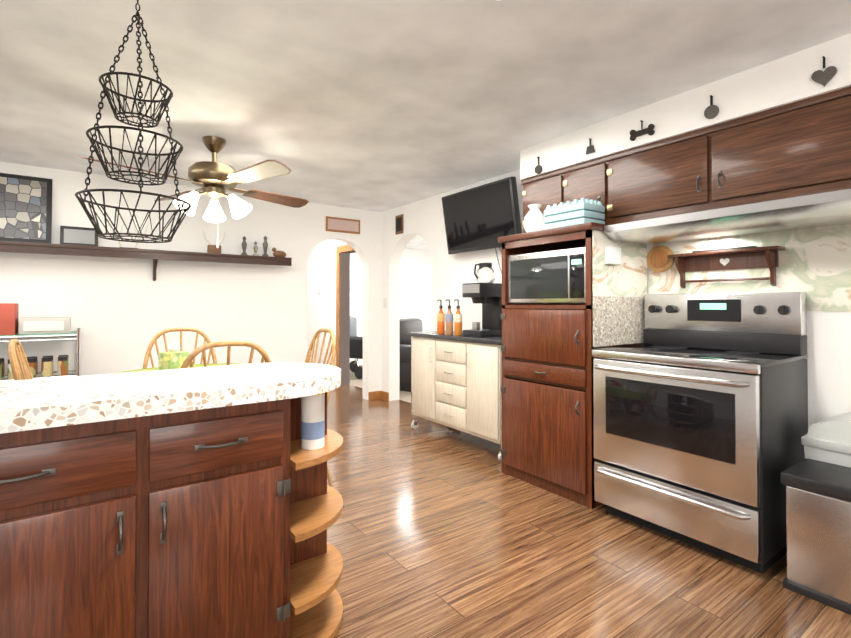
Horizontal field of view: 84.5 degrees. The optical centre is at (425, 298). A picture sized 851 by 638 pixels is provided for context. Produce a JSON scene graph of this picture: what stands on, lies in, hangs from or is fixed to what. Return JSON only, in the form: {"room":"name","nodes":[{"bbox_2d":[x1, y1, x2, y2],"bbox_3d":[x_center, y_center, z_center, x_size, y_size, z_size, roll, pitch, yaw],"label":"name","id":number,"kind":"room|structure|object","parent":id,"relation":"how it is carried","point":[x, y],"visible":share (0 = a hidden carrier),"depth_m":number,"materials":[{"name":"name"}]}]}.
{"room":"kitchen","nodes":[
{"label":"kitchen","id":0,"kind":"room"},
{"bbox_2d":[0,162,381,399],"bbox_3d":[-3.270,0.059,3.899,6.620,2.300,0.150,0,-1,-36],"label":"wall","id":1,"kind":"structure","parent":0,"point":[121,312],"depth_m":4.46,"materials":[{"name":"paint"}]},
{"bbox_2d":[0,241,291,280],"bbox_3d":[-3.088,-0.307,3.812,4.010,0.270,0.209,0,-1,-36],"label":"wall shelf","id":2,"kind":"object","parent":1,"relation":"attached to","point":[55,249],"visible":1,"depth_m":4.10,"materials":[{"name":"brown wood"}]},
{"bbox_2d":[108,220,224,253],"bbox_3d":[-2.369,-0.558,4.348,0.965,0.243,0.070,0,-1,-36],"label":"antler mount","id":3,"kind":"object","parent":2,"relation":"on","point":[211,248],"visible":0.77,"depth_m":4.53,"materials":[{"name":"white"}]},
{"bbox_2d":[326,216,359,233],"bbox_3d":[-0.961,-0.859,5.476,0.440,0.170,0.014,0,-1,-36],"label":"sign","id":4,"kind":"object","parent":1,"relation":"attached to","point":[341,225],"visible":1,"depth_m":5.47,"materials":[{"name":"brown wood"}]},
{"bbox_2d":[368,391,388,400],"bbox_3d":[-3.666,1.165,4.434,6.620,0.100,4.500,0,-1,-36],"label":"baseboard","id":5,"kind":"structure","parent":1,"relation":"attached to","point":[376,395],"depth_m":5.68,"materials":[{"name":"brown wood"}]},
{"bbox_2d":[350,249,431,364],"bbox_3d":[-0.666,0.120,9.453,3.810,2.300,0.100,0,-1,-36],"label":"wall","id":6,"kind":"structure","parent":0,"point":[415,283],"depth_m":9.63,"materials":[{"name":"paint"}]},
{"bbox_2d":[0,0,850,250],"bbox_3d":[-0.295,-1.149,3.194,10.600,0.100,10.700,0,-1,-36],"label":"ceiling","id":7,"kind":"structure","parent":0,"point":[378,105],"depth_m":2.31,"materials":[{"name":"paint"}]},
{"bbox_2d":[75,0,191,242],"bbox_3d":[-0.987,-0.660,1.601,0.338,0.913,0.341,0,-1,-36],"label":"baskets","id":8,"kind":"object","parent":7,"relation":"hanging from","point":[140,183],"visible":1,"depth_m":1.58,"materials":[{"name":"grey metal"}]},
{"bbox_2d":[78,136,308,247],"bbox_3d":[-1.457,-0.724,3.225,1.172,0.750,1.172,0,-1,-8],"label":"ceiling fan","id":9,"kind":"object","parent":7,"relation":"hanging from","point":[214,179],"visible":1,"depth_m":3.15,"materials":[{"name":"brown metal"}]},
{"bbox_2d":[520,33,850,179],"bbox_3d":[2.304,-1.010,1.542,0.360,0.215,4.980,0,-1,-36],"label":"soffit beam","id":10,"kind":"structure","parent":7,"relation":"attached to","point":[785,80],"depth_m":2.42,"materials":[{"name":"paint"}]},
{"bbox_2d":[535,157,541,173],"bbox_3d":[0.796,-0.942,3.303,0.020,0.118,0.060,0,-1,-36],"label":"ornament","id":11,"kind":"object","parent":10,"relation":"attached to","point":[538,169],"depth_m":3.30,"materials":[{"name":"grey metal"}]},
{"bbox_2d":[586,138,594,154],"bbox_3d":[1.043,-0.968,2.963,0.020,0.093,0.060,0,-1,-36],"label":"ornament","id":12,"kind":"object","parent":10,"relation":"attached to","point":[590,149],"depth_m":2.96,"materials":[{"name":"grey metal"}]},
{"bbox_2d":[630,120,654,140],"bbox_3d":[1.242,-0.973,2.687,0.020,0.100,0.144,0,-1,-36],"label":"ornament","id":13,"kind":"object","parent":10,"relation":"attached to","point":[649,130],"depth_m":2.68,"materials":[{"name":"grey metal"}]},
{"bbox_2d":[704,95,718,118],"bbox_3d":[1.459,-0.977,2.387,0.020,0.117,0.068,0,-1,-36],"label":"ornament","id":14,"kind":"object","parent":10,"relation":"attached to","point":[711,111],"depth_m":2.38,"materials":[{"name":"grey metal"}]},
{"bbox_2d":[811,56,836,86],"bbox_3d":[1.722,-0.981,2.023,0.020,0.129,0.086,0,-1,-36],"label":"ornament","id":15,"kind":"object","parent":10,"relation":"attached to","point":[821,77],"depth_m":2.02,"materials":[{"name":"grey metal"}]},
{"bbox_2d":[307,169,850,430],"bbox_3d":[0.835,0.060,3.998,0.150,2.300,10.700,0,-1,-36],"label":"wall","id":16,"kind":"structure","parent":0,"point":[829,358],"depth_m":4.91,"materials":[{"name":"paint"}]},
{"bbox_2d":[336,244,354,367],"bbox_3d":[-0.954,0.240,6.454,0.170,1.995,0.930,0,-1,-36],"label":"door frame","id":17,"kind":"structure","parent":16,"relation":"attached to","point":[343,248],"depth_m":6.72,"materials":[{"name":"brown wood"}]},
{"bbox_2d":[383,298,386,307],"bbox_3d":[-0.489,0.049,5.694,0.008,0.120,0.080,0,-1,-36],"label":"switch plate","id":18,"kind":"object","parent":16,"relation":"attached to","point":[384,300],"depth_m":5.69,"materials":[{"name":"white plastic"}]},
{"bbox_2d":[395,214,402,234],"bbox_3d":[-0.305,-0.864,5.442,0.015,0.220,0.160,0,-1,-36],"label":"plaque","id":19,"kind":"object","parent":16,"relation":"attached to","point":[398,224],"visible":1,"depth_m":5.43,"materials":[{"name":"brown"}]},
{"bbox_2d":[442,177,521,273],"bbox_3d":[0.498,-0.486,4.168,0.202,0.996,0.910,0,-1,-36],"label":"tv","id":20,"kind":"object","parent":16,"relation":"attached to","point":[484,217],"visible":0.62,"depth_m":4.08,"materials":[{"name":"black plastic"}]},
{"bbox_2d":[521,169,560,232],"bbox_3d":[0.957,-0.666,3.409,0.348,0.430,0.370,0,-1,-36],"label":"upper cabinet","id":21,"kind":"object","parent":16,"relation":"attached to","point":[544,189],"depth_m":3.30,"materials":[{"name":"brown wood"}]},
{"bbox_2d":[561,158,604,220],"bbox_3d":[1.162,-0.670,3.125,0.348,0.430,0.330,0,-1,-36],"label":"upper cabinet","id":22,"kind":"object","parent":16,"relation":"attached to","point":[581,180],"depth_m":3.04,"materials":[{"name":"brown wood"}]},
{"bbox_2d":[601,128,704,224],"bbox_3d":[1.431,-0.674,2.753,0.348,0.430,0.590,0,-1,-36],"label":"upper cabinet","id":23,"kind":"object","parent":16,"relation":"attached to","point":[664,177],"depth_m":2.64,"materials":[{"name":"brown wood"}]},
{"bbox_2d":[604,187,850,244],"bbox_3d":[1.561,-0.407,2.421,0.523,0.109,1.085,0,-1,-36],"label":"range hood","id":24,"kind":"object","parent":16,"relation":"attached to","point":[820,209],"visible":0.92,"depth_m":2.24,"materials":[{"name":"silver metal"}]},
{"bbox_2d":[648,224,850,311],"bbox_3d":[2.204,-0.150,1.967,0.011,0.415,2.600,0,-1,-36],"label":"backsplash panel","id":25,"kind":"object","parent":16,"relation":"attached to","point":[815,264],"visible":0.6,"depth_m":2.41,"materials":[{"name":"stone"}]},
{"bbox_2d":[647,245,673,271],"bbox_3d":[1.476,-0.252,2.947,0.022,0.170,0.170,0,-1,-36],"label":"round board","id":26,"kind":"object","parent":25,"relation":"attached to","point":[658,260],"visible":0.96,"depth_m":2.94,"materials":[{"name":"brown wood"}]},
{"bbox_2d":[667,246,784,287],"bbox_3d":[1.661,-0.172,2.624,0.100,0.214,0.560,0,-1,-36],"label":"shelf","id":27,"kind":"object","parent":25,"relation":"attached to","point":[747,257],"visible":0.98,"depth_m":2.60,"materials":[{"name":"brown wood"}]},
{"bbox_2d":[705,86,850,208],"bbox_3d":[1.809,-0.680,2.230,0.348,0.430,0.700,0,-1,-36],"label":"upper cabinet","id":28,"kind":"object","parent":16,"relation":"attached to","point":[801,147],"depth_m":2.16,"materials":[{"name":"brown wood"}]},
{"bbox_2d":[327,365,850,637],"bbox_3d":[-0.295,1.251,3.167,10.600,0.100,10.700,0,-1,-36],"label":"floor","id":29,"kind":"structure","parent":0,"point":[436,530],"depth_m":2.11,"materials":[{"name":"laminate"}]},
{"bbox_2d":[8,339,32,380],"bbox_3d":[-1.787,0.695,2.404,0.529,1.000,0.490,0,-1,-36],"label":"chair","id":30,"kind":"object","parent":29,"relation":"on","point":[20,367],"visible":0.19,"depth_m":2.26,"materials":[{"name":"brown wood"}]},
{"bbox_2d":[0,328,80,381],"bbox_3d":[-3.227,0.725,3.559,0.965,0.960,0.385,0,-1,-36],"label":"wire rack","id":31,"kind":"object","parent":29,"relation":"on","point":[78,339],"visible":0.23,"depth_m":3.68,"materials":[{"name":"silver metal"}]},
{"bbox_2d":[0,415,151,637],"bbox_3d":[-1.114,0.747,1.306,0.515,0.866,0.488,0,-1,-36],"label":"base cabinet","id":32,"kind":"object","parent":29,"relation":"on","point":[74,498],"depth_m":1.18,"materials":[{"name":"brown wood"}]},
{"bbox_2d":[0,362,340,433],"bbox_3d":[-1.609,0.284,0.963,3.075,0.052,0.550,0,-1,-36],"label":"countertop","id":33,"kind":"structure","parent":32,"relation":"on","point":[30,404],"depth_m":1.37,"materials":[{"name":"stone"}]},
{"bbox_2d":[143,328,216,368],"bbox_3d":[-1.605,0.703,3.121,0.497,1.000,0.547,0,-1,-36],"label":"chair","id":34,"kind":"object","parent":29,"relation":"on","point":[163,332],"visible":0.31,"depth_m":3.31,"materials":[{"name":"brown wood"}]},
{"bbox_2d":[118,363,247,372],"bbox_3d":[-1.341,0.820,2.740,1.152,0.752,1.141,0,-1,-36],"label":"dining table","id":35,"kind":"object","parent":29,"relation":"on","point":[194,366],"visible":0.02,"depth_m":3.10,"materials":[{"name":"brown wood"}]},
{"bbox_2d":[158,342,188,369],"bbox_3d":[-1.508,0.352,2.807,0.120,0.185,0.120,0,-1,29],"label":"box","id":36,"kind":"object","parent":35,"relation":"on","point":[174,357],"visible":0.69,"depth_m":2.77,"materials":[{"name":"green"}]},
{"bbox_2d":[148,399,290,637],"bbox_3d":[-0.735,0.750,1.580,0.420,0.866,0.488,0,-1,-36],"label":"base cabinet","id":37,"kind":"object","parent":29,"relation":"on","point":[173,525],"depth_m":1.38,"materials":[{"name":"brown wood"}]},
{"bbox_2d":[180,341,271,368],"bbox_3d":[-1.046,0.694,2.353,0.490,1.000,0.543,0,-1,-36],"label":"chair","id":38,"kind":"object","parent":29,"relation":"on","point":[187,362],"visible":0.17,"depth_m":2.14,"materials":[{"name":"brown wood"}]},
{"bbox_2d":[290,392,342,637],"bbox_3d":[-0.463,0.753,1.787,0.265,0.866,0.530,0,-1,-36],"label":"shelves","id":39,"kind":"object","parent":29,"relation":"on","point":[316,559],"visible":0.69,"depth_m":1.70,"materials":[{"name":"brown wood"}]},
{"bbox_2d":[301,393,324,449],"bbox_3d":[-0.404,0.425,1.679,0.086,0.206,0.086,0,-1,-36],"label":"can","id":40,"kind":"object","parent":39,"relation":"on","point":[312,422],"visible":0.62,"depth_m":1.64,"materials":[{"name":"white ceramic"}]},
{"bbox_2d":[305,328,335,484],"bbox_3d":[-0.891,0.702,3.076,0.529,1.000,0.490,0,-1,-36],"label":"chair","id":41,"kind":"object","parent":29,"relation":"on","point":[332,349],"visible":0.19,"depth_m":3.17,"materials":[{"name":"brown wood"}]},
{"bbox_2d":[350,316,362,378],"bbox_3d":[-1.151,0.720,7.661,0.841,1.061,0.520,0,-1,34],"label":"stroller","id":42,"kind":"object","parent":29,"relation":"on","point":[356,347],"visible":0.4,"depth_m":7.38,"materials":[{"name":"black"}]},
{"bbox_2d":[399,318,422,391],"bbox_3d":[-0.086,0.764,6.593,0.880,0.950,0.920,0,-1,34],"label":"chair","id":43,"kind":"object","parent":29,"relation":"on","point":[407,325],"visible":0.04,"depth_m":6.24,"materials":[{"name":"grey leather"}]},
{"bbox_2d":[408,331,501,461],"bbox_3d":[0.384,0.760,4.034,0.500,0.900,1.240,0,-1,-36],"label":"kitchen cart","id":44,"kind":"object","parent":29,"relation":"on","point":[456,381],"visible":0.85,"depth_m":3.81,"materials":[{"name":"beige wood"}]},
{"bbox_2d":[437,300,443,333],"bbox_3d":[0.138,0.160,4.184,0.068,0.304,0.069,0,-1,12],"label":"syrup bottle","id":45,"kind":"object","parent":44,"relation":"on","point":[443,318],"depth_m":4.16,"materials":[{"name":"orange"}]},
{"bbox_2d":[444,300,451,334],"bbox_3d":[0.209,0.159,4.087,0.068,0.304,0.069,0,-1,12],"label":"syrup bottle","id":46,"kind":"object","parent":44,"relation":"on","point":[447,317],"depth_m":4.06,"materials":[{"name":"orange"}]},
{"bbox_2d":[452,299,461,334],"bbox_3d":[0.279,0.158,3.990,0.068,0.304,0.069,0,-1,12],"label":"syrup bottle","id":47,"kind":"object","parent":44,"relation":"on","point":[458,316],"depth_m":3.97,"materials":[{"name":"orange"}]},
{"bbox_2d":[462,283,501,336],"bbox_3d":[0.510,0.091,3.898,0.353,0.435,0.220,0,-1,-36],"label":"coffee maker","id":48,"kind":"object","parent":44,"relation":"on","point":[488,296],"visible":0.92,"depth_m":3.83,"materials":[{"name":"black plastic"}]},
{"bbox_2d":[474,263,494,282],"bbox_3d":[0.481,-0.211,3.881,0.209,0.170,0.164,0,-1,-36],"label":"coffee carafe","id":49,"kind":"object","parent":48,"relation":"on","point":[485,273],"visible":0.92,"depth_m":3.83,"materials":[{"name":"clear glass"}]},
{"bbox_2d":[498,222,646,508],"bbox_3d":[0.961,0.385,3.105,0.638,1.630,0.770,0,-1,-36],"label":"tall cabinet","id":50,"kind":"object","parent":29,"relation":"on","point":[547,388],"visible":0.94,"depth_m":2.87,"materials":[{"name":"brown wood"}]},
{"bbox_2d":[524,204,544,232],"bbox_3d":[0.785,-0.530,3.148,0.215,0.200,0.211,0,-1,-36],"label":"vase","id":51,"kind":"object","parent":50,"relation":"on","point":[534,219],"visible":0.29,"depth_m":3.10,"materials":[{"name":"white ceramic"}]},
{"bbox_2d":[508,247,585,302],"bbox_3d":[0.954,-0.135,3.118,0.521,0.330,0.630,0,-1,-36],"label":"microwave","id":52,"kind":"object","parent":50,"relation":"in","point":[556,276],"visible":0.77,"depth_m":2.93,"materials":[{"name":"silver metal"}]},
{"bbox_2d":[544,198,604,229],"bbox_3d":[0.920,-0.512,2.906,0.210,0.159,0.300,0,-1,-36],"label":"carton","id":53,"kind":"object","parent":50,"relation":"on","point":[574,212],"visible":0.92,"depth_m":2.81,"materials":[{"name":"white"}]},
{"bbox_2d":[592,292,807,573],"bbox_3d":[1.389,0.581,2.446,0.693,1.225,0.801,0,-1,-36],"label":"range","id":54,"kind":"object","parent":29,"relation":"on","point":[700,415],"visible":1,"depth_m":2.25,"materials":[{"name":"silver metal"}]},
{"bbox_2d":[780,458,850,614],"bbox_3d":[1.735,0.949,1.813,0.310,0.475,0.510,0,-1,-36],"label":"trash bin","id":55,"kind":"object","parent":29,"relation":"on","point":[818,516],"visible":1,"depth_m":1.84,"materials":[{"name":"silver metal"}]},
{"bbox_2d":[801,413,850,467],"bbox_3d":[1.947,0.856,2.050,0.270,0.665,0.415,0,-1,-36],"label":"trash bin","id":56,"kind":"object","parent":29,"relation":"on","point":[827,440],"visible":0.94,"depth_m":2.07,"materials":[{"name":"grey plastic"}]}
]}

